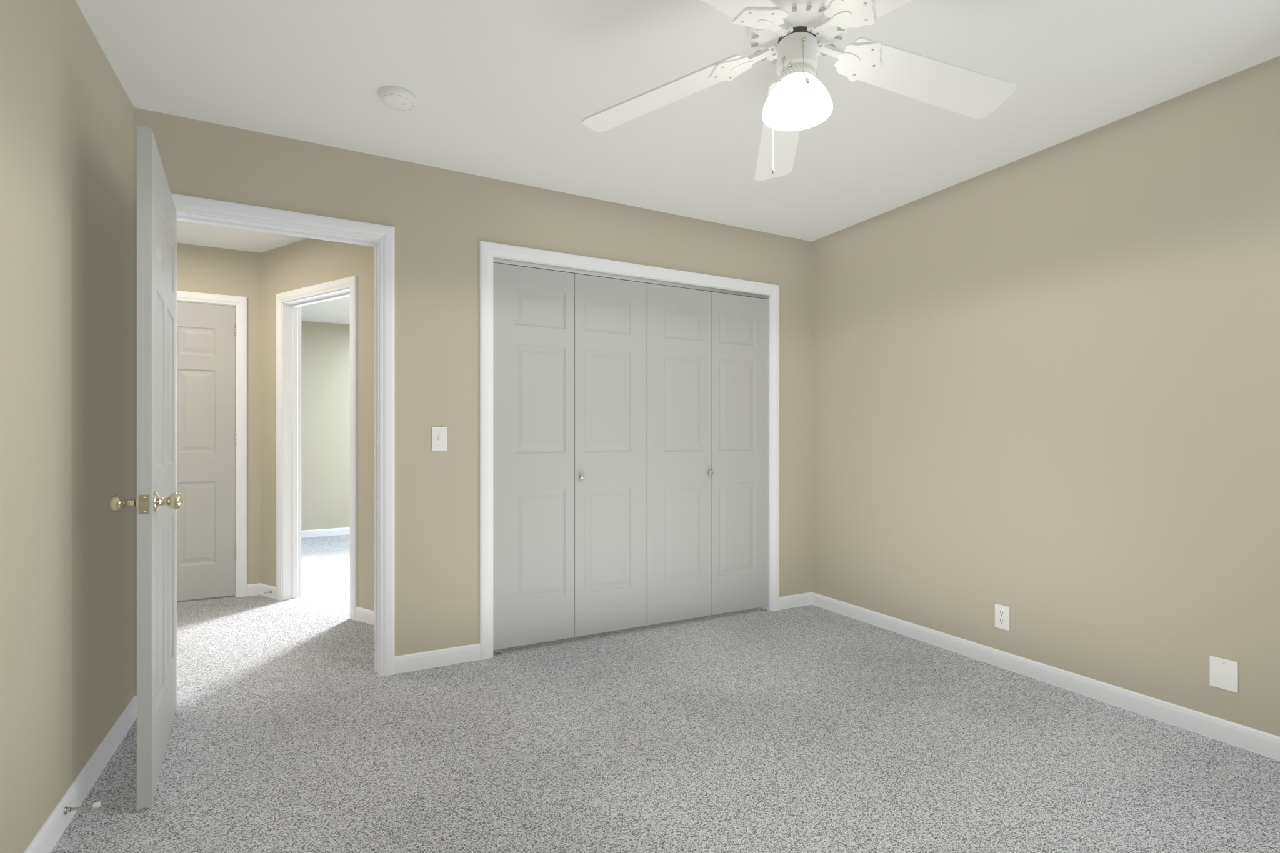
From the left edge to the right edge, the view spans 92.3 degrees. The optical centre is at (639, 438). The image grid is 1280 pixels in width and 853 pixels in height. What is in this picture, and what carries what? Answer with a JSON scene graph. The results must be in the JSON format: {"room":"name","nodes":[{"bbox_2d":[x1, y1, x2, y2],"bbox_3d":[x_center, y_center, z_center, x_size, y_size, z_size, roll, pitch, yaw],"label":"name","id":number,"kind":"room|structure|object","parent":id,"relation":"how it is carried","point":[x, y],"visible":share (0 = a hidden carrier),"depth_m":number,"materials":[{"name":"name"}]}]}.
{"room":"empty bedroom","nodes":[
{"label":"empty bedroom","id":0,"kind":"room"},
{"bbox_2d":[0,0,134,852],"bbox_3d":[-1.189,-0.107,0.744,0.120,2.440,3.825,0,0,-28],"label":"wall","id":1,"kind":"structure","parent":0,"point":[67,118],"depth_m":1.73,"materials":[{"name":"beige paint"}]},
{"bbox_2d":[63,801,101,814],"bbox_3d":[-1.599,1.058,1.764,0.080,0.021,0.021,0,0,-22],"label":"door stop","id":2,"kind":"object","parent":1,"relation":"attached to","point":[97,804],"visible":1,"depth_m":1.76,"materials":[{"name":"silver metal"}]},
{"bbox_2d":[176,243,260,584],"bbox_3d":[-3.638,-0.107,4.470,1.570,2.440,1.000,0,0,-28],"label":"wall","id":3,"kind":"structure","parent":0,"point":[200,269],"depth_m":4.36,"materials":[{"name":"beige paint"}]},
{"bbox_2d":[176,301,236,601],"bbox_3d":[-3.186,0.086,4.167,0.764,2.030,0.179,0,0,-28],"label":"hall door","id":4,"kind":"structure","parent":3,"relation":"in","point":[206,334],"depth_m":4.25,"materials":[{"name":"white paint"}]},
{"bbox_2d":[176,290,247,597],"bbox_3d":[-3.204,0.056,4.191,0.900,2.114,0.139,0,0,-28],"label":"door frame","id":5,"kind":"structure","parent":3,"relation":"attached to","point":[240,302],"depth_m":4.32,"materials":[{"name":"white paint"}]},
{"bbox_2d":[260,238,374,610],"bbox_3d":[-2.056,-0.107,4.052,1.570,2.440,0.120,0,0,32],"label":"wall","id":6,"kind":"structure","parent":0,"point":[308,262],"depth_m":3.96,"materials":[{"name":"beige paint"}]},
{"bbox_2d":[260,590,271,594],"bbox_3d":[-2.592,1.068,4.262,0.021,0.021,0.070,0,0,32],"label":"door stop","id":7,"kind":"object","parent":6,"relation":"attached to","point":[270,590],"visible":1,"depth_m":4.26,"materials":[{"name":"silver metal"}]},
{"bbox_2d":[246,583,374,624],"bbox_3d":[-2.589,1.073,3.381,2.170,0.080,1.905,0,0,-28],"label":"baseboard","id":8,"kind":"structure","parent":6,"relation":"attached to","point":[363,615],"depth_m":4.28,"materials":[{"name":"white paint"}]},
{"bbox_2d":[275,275,357,619],"bbox_3d":[-2.094,0.056,4.076,0.918,2.114,0.156,0,0,32],"label":"door frame","id":9,"kind":"structure","parent":6,"relation":"attached to","point":[291,309],"depth_m":4.24,"materials":[{"name":"white paint"}]},
{"bbox_2d":[301,320,349,530],"bbox_3d":[-1.998,-0.107,6.458,3.425,2.440,2.750,0,0,-28],"label":"wall","id":10,"kind":"structure","parent":0,"point":[325,346],"depth_m":7.03,"materials":[{"name":"beige paint"}]},
{"bbox_2d":[301,527,349,537],"bbox_3d":[-1.912,1.073,6.424,3.305,0.080,2.650,0,0,-28],"label":"baseboard","id":11,"kind":"structure","parent":10,"relation":"attached to","point":[346,530],"depth_m":7.03,"materials":[{"name":"white paint"}]},
{"bbox_2d":[134,107,811,696],"bbox_3d":[-0.974,-0.107,3.087,4.995,2.440,0.120,0,0,-28],"label":"wall","id":12,"kind":"structure","parent":0,"point":[439,217],"depth_m":3.03,"materials":[{"name":"beige paint"}]},
{"bbox_2d":[108,125,183,809],"bbox_3d":[-1.672,0.086,2.185,0.182,2.030,0.822,0,0,-28],"label":"bedroom door","id":13,"kind":"structure","parent":12,"relation":"in","point":[157,501],"depth_m":1.86,"materials":[{"name":"white paint"}]},
{"bbox_2d":[171,193,394,676],"bbox_3d":[-1.612,0.056,2.749,0.948,2.114,0.158,0,0,-28],"label":"door frame","id":14,"kind":"structure","parent":12,"relation":"attached to","point":[385,234],"depth_m":2.88,"materials":[{"name":"white paint"}]},
{"bbox_2d":[431,426,446,450],"bbox_3d":[-0.978,0.001,3.005,0.072,0.116,0.021,0,0,-28],"label":"switch plate","id":15,"kind":"object","parent":12,"relation":"attached to","point":[439,434],"visible":1,"depth_m":3.01,"materials":[{"name":"white plastic"}]},
{"bbox_2d":[493,262,646,655],"bbox_3d":[-0.356,0.105,3.355,0.894,2.013,0.062,0,0,-28],"label":"bifold closet door","id":16,"kind":"structure","parent":12,"relation":"in","point":[570,349],"depth_m":3.33,"materials":[{"name":"white paint"}]},
{"bbox_2d":[479,240,779,659],"bbox_3d":[0.017,0.083,3.609,1.835,2.060,0.122,0,0,-28],"label":"door frame","id":17,"kind":"structure","parent":12,"relation":"attached to","point":[495,259],"depth_m":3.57,"materials":[{"name":"white paint"}]},
{"bbox_2d":[646,283,768,625],"bbox_3d":[0.438,0.105,3.773,0.894,2.013,0.062,0,0,-28],"label":"bifold closet door","id":18,"kind":"structure","parent":12,"relation":"in","point":[707,352],"depth_m":3.76,"materials":[{"name":"white paint"}]},
{"bbox_2d":[50,534,1279,852],"bbox_3d":[-1.195,1.163,3.507,4.995,0.100,8.720,0,0,-28],"label":"floor","id":19,"kind":"structure","parent":0,"point":[809,729],"depth_m":2.17,"materials":[{"name":"grey carpet"}]},
{"bbox_2d":[75,0,1279,324],"bbox_3d":[-1.195,-1.377,3.507,4.995,0.100,8.720,0,0,-28],"label":"ceiling","id":20,"kind":"structure","parent":0,"point":[503,90],"depth_m":2.29,"materials":[{"name":"white paint"}]},
{"bbox_2d":[379,85,416,111],"bbox_3d":[-0.936,-1.310,2.378,0.132,0.035,0.132,0,0,-28],"label":"smoke detector","id":21,"kind":"object","parent":20,"relation":"attached to","point":[397,98],"visible":1,"depth_m":2.35,"materials":[{"name":"white plastic"}]},
{"bbox_2d":[581,0,1015,181],"bbox_3d":[0.461,-1.018,1.673,1.283,0.618,1.235,0,0,-28],"label":"ceiling fan","id":22,"kind":"object","parent":20,"relation":"hanging from","point":[791,34],"depth_m":1.75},
{"bbox_2d":[811,55,1279,736],"bbox_3d":[0.962,-0.107,4.643,0.120,2.440,8.720,0,0,-28],"label":"wall","id":23,"kind":"structure","parent":0,"point":[1045,383],"depth_m":2.69,"materials":[{"name":"beige paint"}]},
{"bbox_2d":[23,591,1279,852],"bbox_3d":[0.429,1.073,1.664,3.600,0.080,3.705,0,0,-28],"label":"baseboard","id":24,"kind":"structure","parent":23,"relation":"attached to","point":[1252,740],"depth_m":2.56,"materials":[{"name":"white paint"}]},
{"bbox_2d":[995,603,1009,631],"bbox_3d":[1.760,0.868,2.990,0.008,0.116,0.072,0,0,-28],"label":"duplex outlet","id":25,"kind":"object","parent":23,"relation":"attached to","point":[1002,612],"visible":1,"depth_m":2.98,"materials":[{"name":"white plastic"}]},
{"bbox_2d":[1210,655,1238,693],"bbox_3d":[2.145,0.865,2.260,0.007,0.112,0.080,0,0,-28],"label":"outlet cover","id":26,"kind":"object","parent":23,"relation":"attached to","point":[1224,673],"visible":1,"depth_m":2.26,"materials":[{"name":"white plastic"}]}
]}

